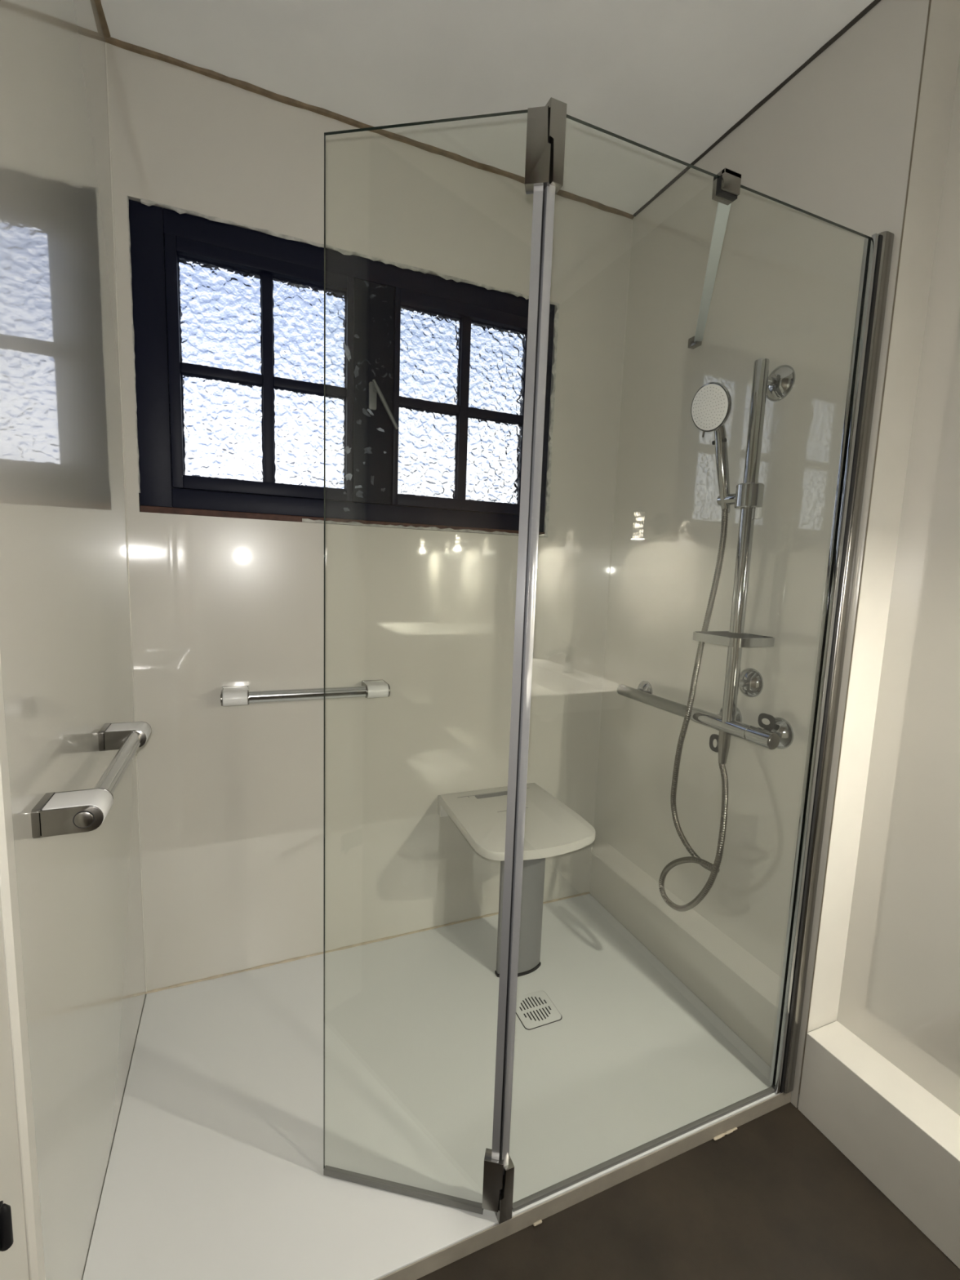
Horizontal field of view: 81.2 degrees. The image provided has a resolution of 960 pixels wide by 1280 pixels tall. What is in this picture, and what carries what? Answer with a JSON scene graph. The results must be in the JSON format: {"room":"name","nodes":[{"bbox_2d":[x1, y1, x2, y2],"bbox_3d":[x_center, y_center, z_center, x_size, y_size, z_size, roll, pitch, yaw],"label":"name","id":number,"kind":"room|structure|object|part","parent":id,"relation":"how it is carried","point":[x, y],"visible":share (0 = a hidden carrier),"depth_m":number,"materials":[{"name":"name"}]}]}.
{"room":"bathroom","nodes":[
{"label":"bathroom","id":0,"kind":"room"},
{"bbox_2d":[0,1200,13,1251],"bbox_3d":[-0.395,0.073,0.222,0.016,2.418,0.832,-1,8,-23],"label":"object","id":1,"kind":"structure","parent":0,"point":[6,1241],"depth_m":0.68,"materials":[{"name":"black plastic"}]},
{"bbox_2d":[0,0,146,1279],"bbox_3d":[-0.368,0.034,-0.019,0.120,2.566,3.300,-1,8,-23],"label":"wall","id":2,"kind":"structure","parent":0,"point":[65,643],"depth_m":0.96,"materials":[{"name":"grey"}]},
{"bbox_3d":[-0.133,0.094,-0.427,0.006,2.566,2.358,-1,8,-23],"label":"panel","id":3,"kind":"part","parent":2,"relation":"part of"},
{"bbox_2d":[0,655,45,1279],"bbox_3d":[-0.591,-0.078,0.671,0.007,2.515,0.040,-1,8,-23],"label":"trim","id":4,"kind":"structure","parent":2,"relation":"attached to","point":[8,882],"depth_m":0.73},
{"bbox_2d":[31,721,151,838],"bbox_3d":[-0.697,0.235,1.042,0.088,0.043,0.483,-1,8,-23],"label":"grab rail","id":5,"kind":"object","parent":2,"relation":"attached to","point":[74,811],"visible":1,"depth_m":0.86,"materials":[{"name":"silver metal"}]},
{"bbox_3d":[-0.654,0.262,0.841,0.011,0.043,0.073,-1,8,-23],"label":"plate","id":6,"kind":"part","parent":5,"relation":"part of","materials":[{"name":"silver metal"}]},
{"bbox_3d":[-0.602,0.266,0.826,0.079,0.040,0.004,-1,8,-23],"label":"plate","id":7,"kind":"part","parent":5,"relation":"part of","materials":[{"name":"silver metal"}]},
{"bbox_3d":[-0.628,0.257,0.889,0.079,0.040,0.004,-1,8,-23],"label":"plate","id":8,"kind":"part","parent":5,"relation":"part of","materials":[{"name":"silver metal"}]},
{"bbox_3d":[-0.811,0.210,1.212,0.011,0.043,0.073,-1,8,-23],"label":"plate","id":9,"kind":"part","parent":5,"relation":"part of","materials":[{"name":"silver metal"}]},
{"bbox_3d":[-0.759,0.213,1.197,0.079,0.040,0.004,-1,8,-23],"label":"plate","id":10,"kind":"part","parent":5,"relation":"part of","materials":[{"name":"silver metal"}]},
{"bbox_2d":[94,0,111,37],"bbox_3d":[-0.258,-1.234,-0.159,0.014,0.010,3.288,-1,8,-23],"label":"trim","id":11,"kind":"structure","parent":2,"relation":"attached to","point":[98,2],"depth_m":1.30,"materials":[{"name":"brown wood"}]},
{"bbox_2d":[105,42,632,991],"bbox_3d":[-0.207,-0.202,1.899,1.910,2.566,0.140,-1,8,-23],"label":"wall","id":12,"kind":"structure","parent":0,"point":[231,798],"depth_m":1.75,"materials":[{"name":"grey"}]},
{"bbox_2d":[105,43,146,991],"bbox_3d":[-0.949,-0.195,1.509,0.005,2.512,0.005,-1,8,-23],"label":"trim","id":13,"kind":"structure","parent":12,"relation":"attached to","point":[105,43],"depth_m":1.48,"materials":[{"name":"grey"}]},
{"bbox_2d":[220,679,390,706],"bbox_3d":[-0.518,0.160,1.693,0.483,0.043,0.088,-1,8,-23],"label":"grab rail","id":14,"kind":"object","parent":12,"relation":"attached to","point":[233,695],"visible":1,"depth_m":1.65,"materials":[{"name":"silver metal"}]},
{"bbox_3d":[-0.736,0.164,1.597,0.004,0.040,0.079,-1,8,-23],"label":"plate","id":15,"kind":"part","parent":14,"relation":"part of","materials":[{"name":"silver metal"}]},
{"bbox_3d":[-0.721,0.158,1.650,0.073,0.043,0.011,-1,8,-23],"label":"plate","id":16,"kind":"part","parent":14,"relation":"part of","materials":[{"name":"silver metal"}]},
{"bbox_3d":[-0.672,0.163,1.624,0.004,0.040,0.079,-1,8,-23],"label":"plate","id":17,"kind":"part","parent":14,"relation":"part of","materials":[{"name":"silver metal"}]},
{"bbox_3d":[-0.361,0.157,1.755,0.004,0.040,0.079,-1,8,-23],"label":"plate","id":18,"kind":"part","parent":14,"relation":"part of","materials":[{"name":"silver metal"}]},
{"bbox_3d":[-0.345,0.151,1.807,0.073,0.043,0.011,-1,8,-23],"label":"plate","id":19,"kind":"part","parent":14,"relation":"part of","materials":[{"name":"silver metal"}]},
{"bbox_3d":[-0.297,0.156,1.782,0.004,0.040,0.079,-1,8,-23],"label":"plate","id":20,"kind":"part","parent":14,"relation":"part of","materials":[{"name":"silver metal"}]},
{"bbox_2d":[126,195,559,537],"bbox_3d":[-0.339,-0.745,1.733,1.252,0.779,0.120,-1,8,-23],"label":"window","id":21,"kind":"structure","parent":12,"relation":"in","point":[425,372],"depth_m":1.65,"materials":[{"name":"black paint"}]},
{"bbox_3d":[-0.714,-0.887,1.546,0.207,0.271,0.004,-1,8,-23],"label":"pane","id":22,"kind":"part","parent":21,"relation":"part of","materials":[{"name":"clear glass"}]},
{"bbox_3d":[-0.724,-0.592,1.583,0.207,0.272,0.004,-1,8,-23],"label":"pane","id":23,"kind":"part","parent":21,"relation":"part of","materials":[{"name":"clear glass"}]},
{"bbox_3d":[-0.614,-0.742,1.606,0.486,0.640,0.060,-1,8,-23],"label":"sash","id":24,"kind":"part","parent":21,"relation":"part of","materials":[{"name":"black paint"}]},
{"bbox_3d":[-0.497,-0.891,1.637,0.206,0.271,0.004,-1,8,-23],"label":"pane","id":25,"kind":"part","parent":21,"relation":"part of","materials":[{"name":"clear glass"}]},
{"bbox_3d":[-0.508,-0.596,1.674,0.206,0.272,0.004,-1,8,-23],"label":"pane","id":26,"kind":"part","parent":21,"relation":"part of","materials":[{"name":"clear glass"}]},
{"bbox_3d":[-0.337,-0.748,1.733,0.120,0.640,0.071,-1,8,-23],"label":"post","id":27,"kind":"part","parent":21,"relation":"part of","materials":[{"name":"black paint"}]},
{"bbox_3d":[-0.293,-0.716,1.706,0.089,0.137,0.026,-1,8,-23],"label":"handle","id":28,"kind":"part","parent":21,"relation":"part of","materials":[{"name":"grey metal"}]},
{"bbox_3d":[-0.172,-0.602,1.815,0.204,0.272,0.004,-1,8,-23],"label":"pane","id":29,"kind":"part","parent":21,"relation":"part of","materials":[{"name":"clear glass"}]},
{"bbox_3d":[-0.162,-0.897,1.778,0.204,0.271,0.004,-1,8,-23],"label":"pane","id":30,"kind":"part","parent":21,"relation":"part of","materials":[{"name":"clear glass"}]},
{"bbox_3d":[-0.052,-0.751,1.843,0.486,0.640,0.060,-1,8,-23],"label":"sash","id":31,"kind":"part","parent":21,"relation":"part of","materials":[{"name":"black paint"}]},
{"bbox_3d":[0.046,-0.606,1.907,0.207,0.272,0.004,-1,8,-23],"label":"pane","id":32,"kind":"part","parent":21,"relation":"part of","materials":[{"name":"clear glass"}]},
{"bbox_3d":[0.056,-0.901,1.869,0.207,0.271,0.004,-1,8,-23],"label":"pane","id":33,"kind":"part","parent":21,"relation":"part of","materials":[{"name":"clear glass"}]},
{"bbox_2d":[146,892,590,993],"bbox_3d":[-0.275,1.037,1.967,1.559,0.012,0.012,-1,8,-23],"label":"trim","id":34,"kind":"structure","parent":12,"relation":"attached to","point":[584,893],"depth_m":1.87,"materials":[{"name":"plastic"}]},
{"bbox_2d":[104,36,634,219],"bbox_3d":[-0.183,-1.458,1.647,1.559,0.011,0.015,-1,8,-23],"label":"trim","id":35,"kind":"structure","parent":12,"relation":"attached to","point":[134,48],"depth_m":1.55,"materials":[{"name":"brown wood"}]},
{"bbox_2d":[589,220,632,890],"bbox_3d":[0.488,-0.220,2.113,0.004,2.512,0.004,-1,8,-23],"label":"trim","id":36,"kind":"structure","parent":12,"relation":"attached to","point":[632,220],"depth_m":2.09,"materials":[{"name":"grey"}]},
{"bbox_2d":[100,0,874,214],"bbox_3d":[0.496,-1.294,0.180,1.910,0.080,3.540,-1,8,-23],"label":"ceiling","id":37,"kind":"structure","parent":0,"point":[670,77],"depth_m":1.37,"materials":[{"name":"white paint"}]},
{"bbox_2d":[416,1102,959,1279],"bbox_3d":[0.403,1.314,0.509,1.910,0.050,3.540,-1,8,-23],"label":"floor","id":38,"kind":"structure","parent":0,"point":[772,1197],"depth_m":1.15,"materials":[{"name":"brown tile"}]},
{"bbox_2d":[82,893,791,1279],"bbox_3d":[-0.097,1.119,1.548,1.557,0.042,0.925,-1,8,-23],"label":"shower tray","id":39,"kind":"object","parent":38,"relation":"on","point":[215,1170],"visible":1,"depth_m":1.37,"materials":[{"name":"white"}]},
{"bbox_2d":[437,782,595,977],"bbox_3d":[0.108,0.814,1.846,0.392,0.503,0.460,-1,8,-23],"label":"stool","id":40,"kind":"object","parent":39,"relation":"on","point":[552,828],"visible":0.76,"depth_m":1.77,"materials":[{"name":"grey plastic"}]},
{"bbox_3d":[0.033,0.586,2.018,0.380,0.046,0.030,-1,8,-23],"label":"hinge rail","id":41,"kind":"part","parent":40,"relation":"part of","materials":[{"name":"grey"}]},
{"bbox_3d":[0.137,0.833,1.780,0.153,0.468,0.035,-1,8,-23],"label":"leg","id":42,"kind":"part","parent":40,"relation":"part of","materials":[{"name":"grey plastic"}]},
{"bbox_2d":[515,990,562,1030],"bbox_3d":[0.164,1.091,1.656,0.122,0.004,0.122,-1,8,-23],"label":"floor drain","id":43,"kind":"object","parent":39,"relation":"on","point":[534,1010],"visible":0.93,"depth_m":1.65,"materials":[{"name":"white plastic"}]},
{"bbox_2d":[323,97,894,1223],"bbox_3d":[0.202,0.120,1.342,1.136,2.012,0.576,-1,8,-23],"label":"screen","id":44,"kind":"object","parent":39,"relation":"on","point":[546,125],"visible":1,"depth_m":1.14,"materials":[{"name":"clear glass"}]},
{"bbox_3d":[-0.116,0.146,1.030,0.365,1.984,0.006,3,7,10],"label":"pivot panel","id":45,"kind":"part","parent":44,"relation":"part of","materials":[{"name":"clear glass"}]},
{"bbox_3d":[0.027,1.074,1.113,0.038,0.110,0.025,3,7,10],"label":"hinge plate","id":46,"kind":"part","parent":44,"relation":"part of","materials":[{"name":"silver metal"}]},
{"bbox_3d":[0.093,-0.769,0.880,0.038,0.108,0.025,3,7,10],"label":"hinge plate","id":47,"kind":"part","parent":44,"relation":"part of","materials":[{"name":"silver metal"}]},
{"bbox_3d":[0.432,0.154,1.147,0.770,1.992,0.006,-1,8,-23],"label":"fixed panel","id":48,"kind":"part","parent":44,"relation":"part of","materials":[{"name":"clear glass"}]},
{"bbox_2d":[589,0,959,1107],"bbox_3d":[0.720,-0.145,1.708,0.111,2.566,0.939,-1,8,-23],"label":"wall","id":49,"kind":"structure","parent":0,"point":[857,140],"depth_m":1.48,"materials":[{"name":"grey"}]},
{"bbox_2d":[617,358,795,722],"bbox_3d":[0.604,-0.240,1.637,0.154,0.974,0.549,-1,8,-23],"label":"shower rail","id":50,"kind":"object","parent":49,"relation":"attached to","point":[748,497],"visible":0.95,"depth_m":1.44,"materials":[{"name":"silver metal"}]},
{"bbox_2d":[691,382,731,513],"bbox_3d":[0.612,-0.498,1.457,0.121,0.324,0.100,3,7,9],"label":"shower","id":51,"kind":"object","parent":50,"relation":"attached to","point":[711,406],"visible":0.99,"depth_m":1.46,"materials":[{"name":"silver metal"}]},
{"bbox_2d":[658,509,728,911],"bbox_3d":[0.631,0.227,1.555,0.075,1.160,0.227,-1,8,-23],"label":"shower hose","id":52,"kind":"object","parent":51,"relation":"hanging from","point":[695,858],"visible":0.99,"depth_m":1.56,"materials":[{"name":"silver metal"}]},
{"bbox_2d":[711,437,726,444],"bbox_3d":[0.629,-0.522,1.471,0.011,0.011,0.042,-1,8,-23],"label":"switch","id":53,"kind":"object","parent":51,"relation":"attached to","point":[717,441],"depth_m":1.46,"materials":[{"name":"plastic"}]},
{"bbox_3d":[0.633,-0.490,1.477,0.085,0.238,0.030,0,8,-18],"label":"handle","id":54,"kind":"part","parent":51,"relation":"part of","materials":[{"name":"silver metal"}]},
{"bbox_3d":[0.667,-0.375,1.492,0.029,0.029,0.062,-2,8,-28],"label":"holder arm","id":55,"kind":"part","parent":50,"relation":"part of","materials":[{"name":"silver metal"}]},
{"bbox_3d":[0.670,-0.004,1.483,0.148,0.022,0.157,-1,8,-23],"label":"soap dish","id":56,"kind":"part","parent":50,"relation":"part of","materials":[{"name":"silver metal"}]},
{"bbox_2d":[689,706,793,764],"bbox_3d":[0.695,0.259,1.523,0.092,0.160,0.280,-1,8,-23],"label":"shower mixer","id":57,"kind":"object","parent":50,"relation":"attached to","point":[778,733],"visible":0.94,"depth_m":1.45,"materials":[{"name":"silver metal"}]},
{"bbox_2d":[717,730,731,764],"bbox_3d":[0.666,0.290,1.529,0.031,0.094,0.031,-1,8,-23],"label":"outlet","id":58,"kind":"object","parent":57,"relation":"attached to","point":[724,736],"depth_m":1.52,"materials":[{"name":"silver metal"}]},
{"bbox_3d":[0.733,0.241,1.431,0.048,0.030,0.030,-1,8,-23],"label":"stem","id":59,"kind":"part","parent":57,"relation":"part of","materials":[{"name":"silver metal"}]},
{"bbox_3d":[0.698,0.117,1.511,0.050,0.020,0.020,-1,8,-23],"label":"stem","id":60,"kind":"part","parent":50,"relation":"part of","materials":[{"name":"silver metal"}]},
{"bbox_3d":[0.710,-0.324,1.427,0.012,0.030,0.012,-1,8,-23],"label":"clamp lever","id":61,"kind":"part","parent":50,"relation":"part of","materials":[{"name":"white plastic"}]},
{"bbox_3d":[0.726,-0.655,1.413,0.050,0.020,0.020,-1,8,-23],"label":"stem","id":62,"kind":"part","parent":50,"relation":"part of","materials":[{"name":"silver metal"}]},
{"bbox_2d":[633,0,880,217],"bbox_3d":[0.713,-1.412,1.520,0.008,0.007,0.926,-1,8,-23],"label":"trim","id":63,"kind":"structure","parent":49,"relation":"attached to","point":[874,2],"depth_m":1.44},
{"bbox_2d":[797,1021,959,1268],"bbox_3d":[1.315,1.234,0.348,0.111,0.214,2.361,-1,8,-23],"label":"ledge","id":64,"kind":"object","parent":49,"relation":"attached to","point":[900,1135],"depth_m":1.23,"materials":[{"name":"white paint"}]},
{"bbox_3d":[0.906,-0.191,1.267,0.108,2.352,0.003,-1,8,-23],"label":"jamb panel","id":65,"kind":"part","parent":49,"relation":"part of","materials":[{"name":"white paint"}]},
{"bbox_2d":[835,54,959,1115],"bbox_3d":[1.282,0.006,0.674,0.120,2.566,3.300,-1,8,-23],"label":"wall","id":66,"kind":"structure","parent":0,"point":[900,993],"depth_m":1.24,"materials":[{"name":"grey paint"}]}
]}

